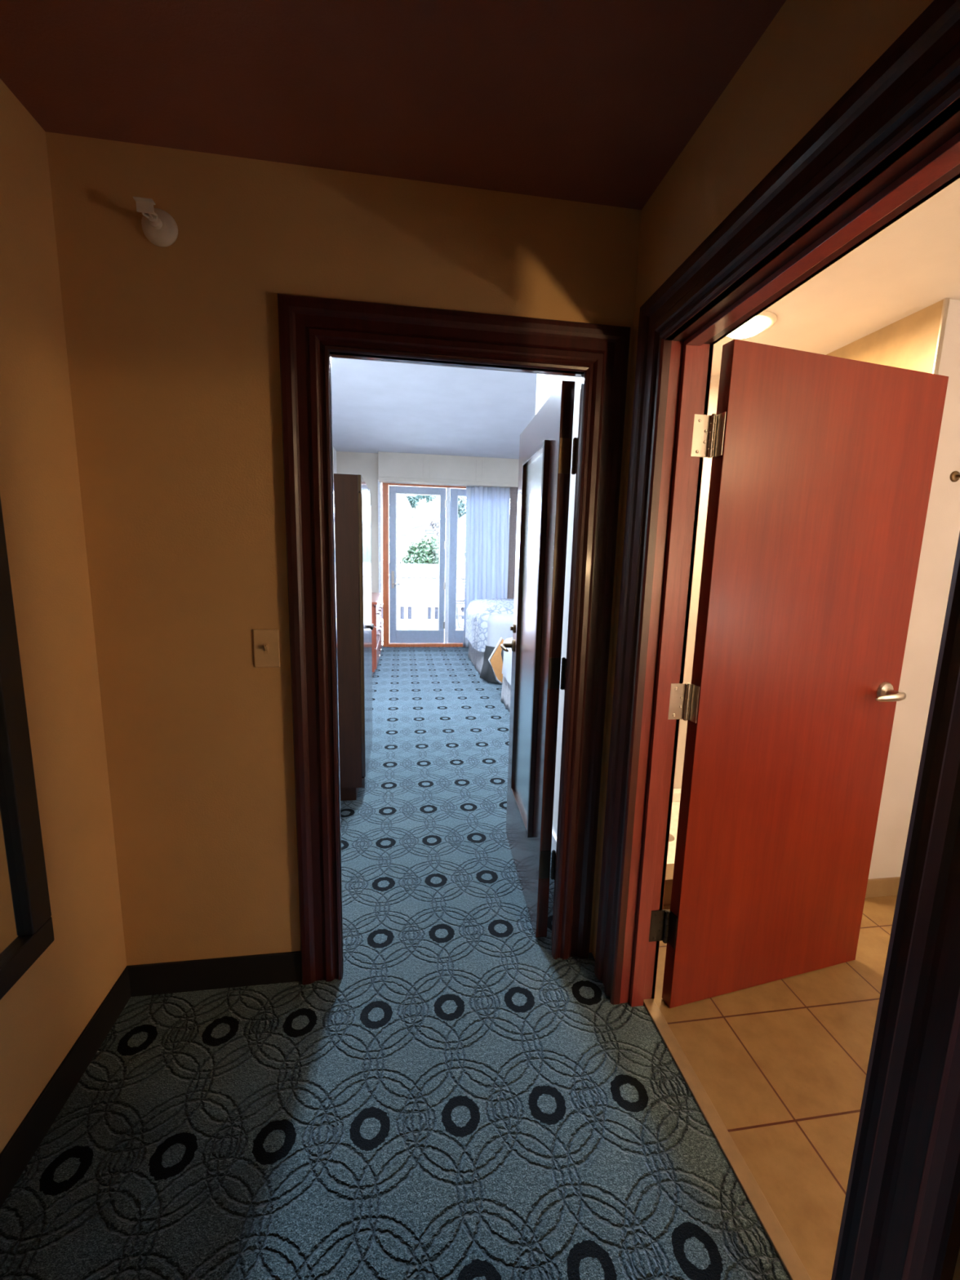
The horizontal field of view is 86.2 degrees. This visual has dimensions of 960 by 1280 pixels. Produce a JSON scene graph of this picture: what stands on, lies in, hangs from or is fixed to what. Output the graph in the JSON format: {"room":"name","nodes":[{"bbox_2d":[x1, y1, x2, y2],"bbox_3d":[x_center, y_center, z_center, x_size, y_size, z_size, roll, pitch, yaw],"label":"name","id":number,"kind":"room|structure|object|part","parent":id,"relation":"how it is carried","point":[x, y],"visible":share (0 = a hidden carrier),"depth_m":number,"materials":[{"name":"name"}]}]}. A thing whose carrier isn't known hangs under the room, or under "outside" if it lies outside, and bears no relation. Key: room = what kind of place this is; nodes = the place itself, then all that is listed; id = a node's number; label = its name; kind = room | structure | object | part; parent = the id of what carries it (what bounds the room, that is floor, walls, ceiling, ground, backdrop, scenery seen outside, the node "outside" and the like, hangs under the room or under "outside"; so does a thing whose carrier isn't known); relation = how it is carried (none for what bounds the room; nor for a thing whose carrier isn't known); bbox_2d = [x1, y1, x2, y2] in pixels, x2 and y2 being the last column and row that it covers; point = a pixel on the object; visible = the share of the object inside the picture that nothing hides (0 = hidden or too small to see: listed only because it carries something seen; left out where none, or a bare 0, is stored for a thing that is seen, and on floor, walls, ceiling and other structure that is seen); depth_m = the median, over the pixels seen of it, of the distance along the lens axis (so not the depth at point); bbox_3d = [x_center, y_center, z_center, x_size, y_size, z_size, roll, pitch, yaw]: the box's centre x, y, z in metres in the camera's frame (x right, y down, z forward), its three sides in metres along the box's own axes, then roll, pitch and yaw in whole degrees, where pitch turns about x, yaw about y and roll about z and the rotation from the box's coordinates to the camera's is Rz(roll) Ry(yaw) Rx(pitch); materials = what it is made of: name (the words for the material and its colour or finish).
{"room":"hotel room entryway","nodes":[
{"label":"hotel room entryway","id":0,"kind":"room"},
{"bbox_2d":[0,78,126,1153],"bbox_3d":[-0.957,0.193,-0.056,0.120,2.510,3.305,0,9,-8],"label":"wall","id":1,"kind":"structure","parent":0,"point":[42,1015],"depth_m":1.31,"materials":[{"name":"paint"}]},
{"bbox_2d":[0,496,54,999],"bbox_3d":[-0.945,0.130,0.364,0.028,1.540,1.642,0,9,-8],"label":"framed mirror","id":2,"kind":"object","parent":1,"relation":"attached to","point":[26,926],"visible":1,"depth_m":1.17,"materials":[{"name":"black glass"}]},
{"bbox_3d":[-0.954,0.130,0.362,0.010,1.412,1.514,0,9,-8],"label":"glass","id":3,"kind":"part","parent":2,"relation":"part of","materials":[{"name":"white mirror"}]},
{"bbox_2d":[0,965,130,1208],"bbox_3d":[-0.918,1.382,0.110,0.008,0.112,3.230,0,9,-8],"label":"baseboard","id":4,"kind":"structure","parent":1,"relation":"attached to","point":[15,1156],"depth_m":1.33,"materials":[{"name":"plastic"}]},
{"bbox_2d":[333,446,337,473],"bbox_3d":[-1.760,-0.827,4.765,0.120,2.930,6.670,0,9,-8],"label":"wall","id":5,"kind":"structure","parent":0,"point":[334,449],"depth_m":7.39,"materials":[{"name":"paint"}]},
{"bbox_2d":[45,131,641,965],"bbox_3d":[-0.333,-0.277,1.613,1.845,2.930,0.075,0,9,-8],"label":"wall","id":6,"kind":"structure","parent":0,"point":[173,350],"depth_m":1.48,"materials":[{"name":"paint"}]},
{"bbox_2d":[133,196,177,247],"bbox_3d":[-0.842,-1.085,1.316,0.088,0.088,0.094,0,9,-8],"label":"sprinkler","id":7,"kind":"object","parent":6,"relation":"attached to","point":[159,227],"visible":1,"depth_m":1.34,"materials":[{"name":"white plastic"}]},
{"bbox_2d":[126,951,302,996],"bbox_3d":[-0.884,1.120,1.722,0.549,0.112,0.008,0,9,-8],"label":"baseboard","id":8,"kind":"structure","parent":6,"relation":"attached to","point":[171,977],"depth_m":1.72,"materials":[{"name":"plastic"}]},
{"bbox_2d":[253,629,279,666],"bbox_3d":[-0.654,0.027,1.566,0.075,0.118,0.022,0,9,-8],"label":"light switch","id":9,"kind":"object","parent":6,"relation":"attached to","point":[266,642],"visible":1,"depth_m":1.57,"materials":[{"name":"beige plastic"}]},
{"bbox_2d":[277,293,631,985],"bbox_3d":[-0.083,0.105,1.706,1.026,2.159,0.109,0,9,-8],"label":"bedroom doorway","id":10,"kind":"structure","parent":6,"relation":"in","point":[313,331],"depth_m":1.59,"materials":[{"name":"brown wood"}]},
{"bbox_2d":[500,380,578,937],"bbox_3d":[0.199,0.097,2.174,0.115,2.018,0.809,0,9,-7],"label":"bedroom door","id":11,"kind":"structure","parent":10,"relation":"attached to","point":[545,444],"depth_m":1.96,"materials":[{"name":"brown wood"}]},
{"bbox_3d":[0.116,0.037,2.467,0.025,0.021,0.125,0,9,-6],"label":"lever","id":12,"kind":"part","parent":11,"relation":"part of","materials":[{"name":"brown metal"}]},
{"bbox_2d":[514,451,542,821],"bbox_3d":[0.204,0.008,2.143,0.005,1.484,0.392,0,9,-6],"label":"mirror glass","id":13,"kind":"object","parent":11,"relation":"attached to","point":[534,468],"depth_m":2.16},
{"bbox_3d":[0.197,0.008,2.143,0.021,1.520,0.428,0,9,-6],"label":"mirror frame","id":14,"kind":"part","parent":11,"relation":"part of","materials":[{"name":"brown wood"}]},
{"bbox_3d":[0.244,0.849,1.935,0.038,0.112,0.003,0,9,-6],"label":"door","id":15,"kind":"part","parent":11,"relation":"part of","materials":[{"name":"wood"}]},
{"bbox_3d":[0.263,0.119,1.816,0.038,0.112,0.003,0,9,-6],"label":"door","id":16,"kind":"part","parent":11,"relation":"part of","materials":[{"name":"wood"}]},
{"bbox_3d":[0.281,-0.610,1.697,0.038,0.112,0.003,0,9,-6],"label":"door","id":17,"kind":"part","parent":11,"relation":"part of","materials":[{"name":"brown wood"}]},
{"bbox_2d":[336,451,378,592],"bbox_3d":[-0.097,-1.346,8.202,4.180,2.930,0.275,0,9,-8],"label":"wall","id":18,"kind":"structure","parent":0,"point":[366,464],"depth_m":7.65,"materials":[{"name":"paint"}]},
{"bbox_2d":[377,480,382,647],"bbox_3d":[-1.546,-1.147,7.922,0.039,2.555,0.165,0,9,-8],"label":"trim","id":19,"kind":"structure","parent":18,"relation":"attached to","point":[379,482],"depth_m":7.78,"materials":[{"name":"white wood"}]},
{"bbox_2d":[388,485,446,643],"bbox_3d":[-0.971,-1.152,8.074,0.906,2.435,0.119,0,9,-8],"label":"balcony door","id":20,"kind":"structure","parent":18,"relation":"in","point":[396,636],"depth_m":8.09,"materials":[{"name":"white paint"}]},
{"bbox_3d":[-1.369,-0.948,8.051,0.040,0.270,0.010,0,9,-8],"label":"lever plate","id":21,"kind":"part","parent":20,"relation":"part of","materials":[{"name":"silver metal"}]},
{"bbox_2d":[382,483,466,646],"bbox_3d":[-0.297,-1.161,8.200,2.475,2.555,0.130,0,9,-8],"label":"frame","id":22,"kind":"object","parent":18,"relation":"attached to","point":[384,486],"visible":0.27,"depth_m":7.93,"materials":[{"name":"orange wood"}]},
{"bbox_2d":[389,643,465,647],"bbox_3d":[-0.327,0.073,8.412,2.292,0.050,0.190,0,9,-8],"label":"sill","id":23,"kind":"structure","parent":18,"relation":"attached to","point":[391,645],"depth_m":8.24,"materials":[{"name":"orange wood"}]},
{"bbox_2d":[444,487,450,643],"bbox_3d":[-0.523,-1.157,8.170,0.056,2.447,0.085,0,9,-8],"label":"trim","id":24,"kind":"structure","parent":18,"relation":"attached to","point":[448,489],"depth_m":8.12,"materials":[{"name":"white wood"}]},
{"bbox_2d":[377,451,519,488],"bbox_3d":[0.258,-2.563,7.887,3.572,0.410,0.285,0,9,-8],"label":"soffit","id":25,"kind":"structure","parent":18,"relation":"attached to","point":[393,467],"depth_m":7.66,"materials":[{"name":"paint"}]},
{"bbox_2d":[448,488,466,643],"bbox_3d":[0.171,-1.156,8.274,1.340,2.435,0.059,0,9,-8],"label":"window","id":26,"kind":"structure","parent":18,"relation":"in","point":[455,636],"depth_m":8.16,"materials":[{"name":"white paint"}]},
{"bbox_2d":[462,485,510,647],"bbox_3d":[0.127,-1.134,8.131,0.755,2.515,0.130,0,9,-8],"label":"sheer curtain","id":27,"kind":"object","parent":18,"relation":"hanging from","point":[487,508],"visible":0.65,"depth_m":8.06,"materials":[{"name":"white fabric"}]},
{"bbox_2d":[506,487,518,599],"bbox_3d":[0.690,-1.117,8.112,0.522,2.515,0.060,0,9,-8],"label":"curtain","id":28,"kind":"object","parent":18,"relation":"hanging from","point":[513,491],"visible":0.11,"depth_m":8.02,"materials":[{"name":"fabric"}]},
{"bbox_2d":[0,0,786,209],"bbox_3d":[-0.131,-1.068,-0.182,1.715,0.100,3.230,0,9,-8],"label":"ceiling","id":29,"kind":"structure","parent":0,"point":[588,101],"depth_m":1.13,"materials":[{"name":"paint"}]},
{"bbox_2d":[331,357,537,458],"bbox_3d":[0.404,-2.320,4.837,4.420,0.100,6.670,0,9,-8],"label":"ceiling","id":30,"kind":"structure","parent":0,"point":[385,406],"depth_m":5.21,"materials":[{"name":"paint"}]},
{"bbox_2d":[0,646,897,1279],"bbox_3d":[0.568,0.956,3.656,4.600,0.124,10.060,0,9,-8],"label":"floor","id":31,"kind":"structure","parent":0,"point":[468,1100],"depth_m":1.39,"materials":[{"name":"carpet"}]},
{"bbox_2d":[333,473,373,800],"bbox_3d":[-1.068,-0.023,3.215,0.784,1.878,0.728,0,9,-8],"label":"wardrobe","id":32,"kind":"object","parent":31,"relation":"on","point":[352,504],"visible":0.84,"depth_m":2.92,"materials":[{"name":"brown wood"}]},
{"bbox_3d":[-0.703,-0.906,3.122,0.018,0.088,0.728,0,9,-8],"label":"rail","id":33,"kind":"part","parent":32,"relation":"part of","materials":[{"name":"brown wood"}]},
{"bbox_3d":[-0.696,-0.022,3.084,0.022,1.636,0.357,0,9,-8],"label":"door","id":34,"kind":"part","parent":32,"relation":"part of","materials":[{"name":"brown wood"}]},
{"bbox_3d":[-0.746,0.789,3.398,0.018,0.061,0.728,0,9,-8],"label":"rail","id":35,"kind":"part","parent":32,"relation":"part of","materials":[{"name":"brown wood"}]},
{"bbox_3d":[-0.749,-0.081,3.438,0.022,1.636,0.357,0,9,-8],"label":"door","id":36,"kind":"part","parent":32,"relation":"part of","materials":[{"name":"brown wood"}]},
{"bbox_2d":[371,592,383,676],"bbox_3d":[-1.619,-0.103,6.610,0.695,0.915,1.495,0,9,-8],"label":"dresser","id":37,"kind":"object","parent":31,"relation":"on","point":[376,607],"visible":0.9,"depth_m":6.05,"materials":[{"name":"brown wood"}]},
{"bbox_3d":[-1.259,-0.333,6.259,0.020,0.240,0.690,0,9,-8],"label":"drawer","id":38,"kind":"part","parent":37,"relation":"part of","materials":[{"name":"brown wood"}]},
{"bbox_3d":[-1.266,-0.082,6.300,0.020,0.240,0.690,0,9,-8],"label":"drawer","id":39,"kind":"part","parent":37,"relation":"part of","materials":[{"name":"brown wood"}]},
{"bbox_3d":[-1.272,0.170,6.341,0.020,0.240,0.690,0,9,-8],"label":"drawer","id":40,"kind":"part","parent":37,"relation":"part of","materials":[{"name":"brown wood"}]},
{"bbox_3d":[-1.362,-0.449,6.952,0.020,0.240,0.690,0,9,-8],"label":"drawer","id":41,"kind":"part","parent":37,"relation":"part of","materials":[{"name":"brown wood"}]},
{"bbox_3d":[-1.369,-0.197,6.993,0.020,0.240,0.690,0,9,-8],"label":"drawer","id":42,"kind":"part","parent":37,"relation":"part of","materials":[{"name":"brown wood"}]},
{"bbox_3d":[-1.375,0.054,7.034,0.020,0.240,0.690,0,9,-8],"label":"drawer","id":43,"kind":"part","parent":37,"relation":"part of","materials":[{"name":"brown wood"}]},
{"bbox_2d":[465,598,514,683],"bbox_3d":[1.029,-0.061,6.771,2.338,0.890,1.790,0,9,-8],"label":"bed","id":44,"kind":"object","parent":31,"relation":"on","point":[487,620],"visible":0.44,"depth_m":6.12,"materials":[{"name":"fabric"}]},
{"bbox_2d":[480,645,503,683],"bbox_3d":[0.207,0.287,5.976,0.474,0.404,0.209,6,10,26],"label":"blanket","id":45,"kind":"object","parent":44,"relation":"on","point":[487,674],"depth_m":6.03,"materials":[{"name":"fabric"}]},
{"bbox_3d":[1.085,-0.210,6.786,2.221,0.407,1.445,0,9,-8],"label":"mattress","id":46,"kind":"part","parent":44,"relation":"part of","materials":[{"name":"white fabric"}]},
{"bbox_2d":[488,637,512,715],"bbox_3d":[1.357,0.406,4.600,2.330,0.684,1.720,0,9,-8],"label":"bed","id":47,"kind":"object","parent":31,"relation":"on","point":[502,670],"visible":0.08,"depth_m":5.09,"materials":[{"name":"fabric"}]},
{"bbox_2d":[489,638,503,682],"bbox_3d":[0.173,0.213,5.244,0.151,0.470,0.012,1,9,-1],"label":"blanket","id":48,"kind":"object","parent":47,"relation":"on","point":[495,659],"depth_m":5.24,"materials":[{"name":"orange fabric"}]},
{"bbox_2d":[662,788,681,905],"bbox_3d":[1.029,1.003,2.652,1.153,0.130,0.888,0,9,-8],"label":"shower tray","id":49,"kind":"object","parent":31,"relation":"on","point":[677,792],"visible":0.02,"depth_m":2.59,"materials":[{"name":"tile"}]},
{"bbox_2d":[666,788,681,863],"bbox_3d":[1.021,1.011,2.703,1.153,0.096,0.790,0,9,-8],"label":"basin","id":50,"kind":"object","parent":49,"relation":"in","point":[677,792],"depth_m":2.79,"materials":[{"name":"ceramic"}]},
{"bbox_2d":[535,373,581,835],"bbox_3d":[1.658,-0.391,2.617,2.550,2.930,1.345,0,9,-8],"label":"wall","id":51,"kind":"structure","parent":0,"point":[546,384],"depth_m":2.43,"materials":[{"name":"paint"}]},
{"bbox_2d":[551,830,556,852],"bbox_3d":[0.354,1.003,2.664,0.015,0.100,1.360,0,9,-8],"label":"baseboard","id":52,"kind":"structure","parent":51,"relation":"attached to","point":[553,835],"depth_m":2.54,"materials":[{"name":"white plastic"}]},
{"bbox_2d":[673,376,719,788],"bbox_3d":[1.044,-0.213,2.958,1.275,2.440,0.100,0,9,-8],"label":"wall","id":53,"kind":"structure","parent":0,"point":[714,382],"depth_m":2.91,"materials":[{"name":"paint"}]},
{"bbox_2d":[591,0,959,1279],"bbox_3d":[0.755,-0.007,0.126,0.130,2.930,3.230,0,9,-8],"label":"wall","id":54,"kind":"structure","parent":0,"point":[811,53],"depth_m":1.04,"materials":[{"name":"paint"}]},
{"bbox_2d":[643,998,811,1279],"bbox_3d":[0.625,1.282,1.312,0.040,0.018,0.845,0,9,-8],"label":"threshold","id":55,"kind":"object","parent":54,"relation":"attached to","point":[786,1253],"depth_m":1.27,"materials":[{"name":"stone"}]},
{"bbox_2d":[594,0,959,1279],"bbox_3d":[0.598,0.203,1.129,0.166,2.185,1.119,0,9,-8],"label":"bathroom doorway","id":56,"kind":"structure","parent":54,"relation":"in","point":[890,144],"depth_m":0.85,"materials":[{"name":"brown wood"}]},
{"bbox_2d":[648,338,948,1008],"bbox_3d":[1.010,0.200,1.619,0.875,2.037,0.127,-1,10,-16],"label":"bathroom door","id":57,"kind":"structure","parent":56,"relation":"attached to","point":[822,468],"depth_m":1.60,"materials":[{"name":"brown wood"}]},
{"bbox_3d":[0.623,0.939,1.662,0.003,0.112,0.036,-1,10,-16],"label":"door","id":58,"kind":"part","parent":57,"relation":"part of","materials":[{"name":"metal"}]},
{"bbox_3d":[0.642,0.190,1.540,0.003,0.112,0.036,-1,10,-16],"label":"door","id":59,"kind":"part","parent":57,"relation":"part of","materials":[{"name":"metal"}]},
{"bbox_3d":[0.661,-0.566,1.416,0.003,0.112,0.036,-1,10,-16],"label":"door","id":60,"kind":"part","parent":57,"relation":"part of","materials":[{"name":"metal"}]},
{"bbox_3d":[1.334,0.185,1.658,0.112,0.028,0.024,-1,10,-16],"label":"lever","id":61,"kind":"part","parent":57,"relation":"part of","materials":[{"name":"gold metal"}]},
{"bbox_3d":[0.672,0.238,1.144,0.017,2.115,0.985,0,9,-8],"label":"casing","id":62,"kind":"part","parent":56,"relation":"part of","materials":[{"name":"brown wood"}]},
{"bbox_2d":[711,177,959,376],"bbox_3d":[1.706,-1.171,1.042,2.020,0.100,3.520,0,9,-8],"label":"ceiling","id":63,"kind":"structure","parent":0,"point":[911,265],"depth_m":1.82,"materials":[{"name":"paint"}]},
{"bbox_2d":[726,311,777,338],"bbox_3d":[1.099,-1.292,2.130,0.230,0.042,0.230,0,9,-8],"label":"ceiling light","id":64,"kind":"object","parent":63,"relation":"attached to","point":[763,321],"visible":0.68,"depth_m":2.08,"materials":[{"name":"white glass"}]},
{"bbox_2d":[826,299,943,373],"bbox_3d":[1.683,-0.130,2.544,0.132,2.440,0.920,0,9,-8],"label":"wall","id":65,"kind":"structure","parent":0,"point":[910,342],"depth_m":2.04,"materials":[{"name":"paint"}]},
{"bbox_2d":[868,298,959,879],"bbox_3d":[2.115,-0.065,2.210,0.865,2.440,0.120,0,9,-8],"label":"wall","id":66,"kind":"structure","parent":0,"point":[942,525],"depth_m":2.11,"materials":[{"name":"paint"}]},
{"bbox_2d":[865,876,900,897],"bbox_3d":[2.096,1.105,2.334,0.865,0.084,0.012,0,9,-8],"label":"baseboard","id":67,"kind":"structure","parent":66,"relation":"attached to","point":[886,886],"depth_m":2.28,"materials":[{"name":"beige tile"}]},
{"bbox_2d":[932,297,950,374],"bbox_3d":[1.691,-0.055,2.086,0.019,2.440,0.009,0,9,-8],"label":"trim","id":68,"kind":"structure","parent":66,"relation":"attached to","point":[946,301],"depth_m":1.91,"materials":[{"name":"white paint"}]},
{"bbox_2d":[950,471,959,482],"bbox_3d":[1.868,-0.638,1.990,0.042,0.042,0.049,0,9,-8],"label":"robe hook","id":69,"kind":"object","parent":66,"relation":"attached to","point":[955,475],"visible":1,"depth_m":2.00,"materials":[{"name":"brown metal"}]},
{"bbox_3d":[-0.137,0.006,9.413,7.500,0.110,1.690,0,9,-8],"label":"deck","id":70,"kind":"object","parent":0,"visible":0},
{"bbox_2d":[381,573,465,631],"bbox_3d":[-0.231,-0.711,10.053,7.500,1.095,0.120,0,9,-8],"label":"balcony railing","id":71,"kind":"object","parent":70,"relation":"on","point":[417,595],"visible":0.12,"depth_m":9.90,"materials":[{"name":"white metal"}]},
{"bbox_3d":[-0.218,-1.232,9.968,7.500,0.040,0.120,0,9,-8],"label":"rail","id":72,"kind":"part","parent":71,"relation":"part of","materials":[{"name":"white metal"}]},
{"bbox_2d":[456,599,464,629],"bbox_3d":[-0.125,-0.547,9.496,0.713,0.971,0.677,0,9,-8],"label":"patio chair","id":73,"kind":"object","parent":70,"relation":"on","point":[458,614],"visible":0.27,"depth_m":9.23,"materials":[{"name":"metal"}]},
{"bbox_3d":[-0.394,-0.344,9.208,0.097,0.630,0.127,0,9,-8],"label":"leg","id":74,"kind":"part","parent":73,"relation":"part of","materials":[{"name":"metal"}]},
{"bbox_3d":[-0.189,-0.475,9.499,0.480,0.030,0.490,0,9,-8],"label":"seat","id":75,"kind":"part","parent":73,"relation":"part of","materials":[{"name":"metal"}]},
{"label":"outside","id":76,"kind":"structure","parent":0,"visible":0},
{"bbox_3d":[2.479,-2.676,51.309,100.000,0.200,79.700,0,9,-8],"label":"ground","id":77,"kind":"structure","parent":76,"visible":0},
{"bbox_2d":[388,493,416,563],"bbox_3d":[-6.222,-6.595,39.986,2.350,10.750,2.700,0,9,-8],"label":"house","id":78,"kind":"structure","parent":77,"relation":"on","point":[405,512],"depth_m":38.70,"materials":[{"name":"white paint"}]},
{"bbox_2d":[405,494,436,526],"bbox_3d":[-6.852,-11.335,54.458,4.554,15.412,3.835,0,9,-8],"label":"tree","id":79,"kind":"object","parent":77,"relation":"on","point":[414,500],"visible":0.19,"depth_m":53.66,"materials":[{"name":"teal plant"}]},
{"bbox_2d":[399,534,445,564],"bbox_3d":[-2.860,-2.421,27.890,3.071,6.575,2.190,0,9,-8],"label":"leafy shrub","id":80,"kind":"object","parent":77,"relation":"on","point":[425,551],"visible":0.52,"depth_m":27.03,"materials":[{"name":"green plant"}]},
{"bbox_2d":[381,562,465,575],"bbox_3d":[0.468,-0.943,24.046,24.864,5.060,3.730,0,9,-8],"label":"neighbouring building","id":81,"kind":"structure","parent":77,"relation":"on","point":[402,568],"depth_m":22.75,"materials":[{"name":"white paint"}]},
{"bbox_2d":[411,516,439,542],"bbox_3d":[-2.488,-6.819,47.676,8.700,8.900,8.800,0,9,-8],"label":"gabled house","id":82,"kind":"structure","parent":77,"relation":"on","point":[418,531],"depth_m":42.79,"materials":[{"name":"white paint"}]},
{"bbox_2d":[427,518,439,542],"bbox_3d":[-2.267,-3.356,30.342,1.721,7.659,1.355,0,9,-8],"label":"flowering tree","id":83,"kind":"object","parent":77,"relation":"on","point":[433,523],"visible":0.16,"depth_m":29.68,"materials":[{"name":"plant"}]},
{"bbox_2d":[457,514,466,564],"bbox_3d":[0.115,-4.669,34.589,4.600,9.000,4.600,0,9,-8],"label":"house","id":84,"kind":"structure","parent":77,"relation":"on","point":[461,521],"depth_m":32.06,"materials":[{"name":"white paint"}]},
{"bbox_2d":[457,496,466,519],"bbox_3d":[-1.619,-6.022,39.180,1.594,10.106,1.634,0,9,-8],"label":"tree","id":85,"kind":"object","parent":77,"relation":"on","point":[461,505],"visible":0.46,"depth_m":38.30,"materials":[{"name":"teal plant"}]},
{"bbox_2d":[462,546,465,564],"bbox_3d":[-0.190,-1.841,26.611,1.686,5.974,1.122,0,9,-8],"label":"leafy shrub","id":86,"kind":"object","parent":77,"relation":"on","point":[464,547],"visible":0.02,"depth_m":26.06,"materials":[{"name":"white plant"}]}
]}

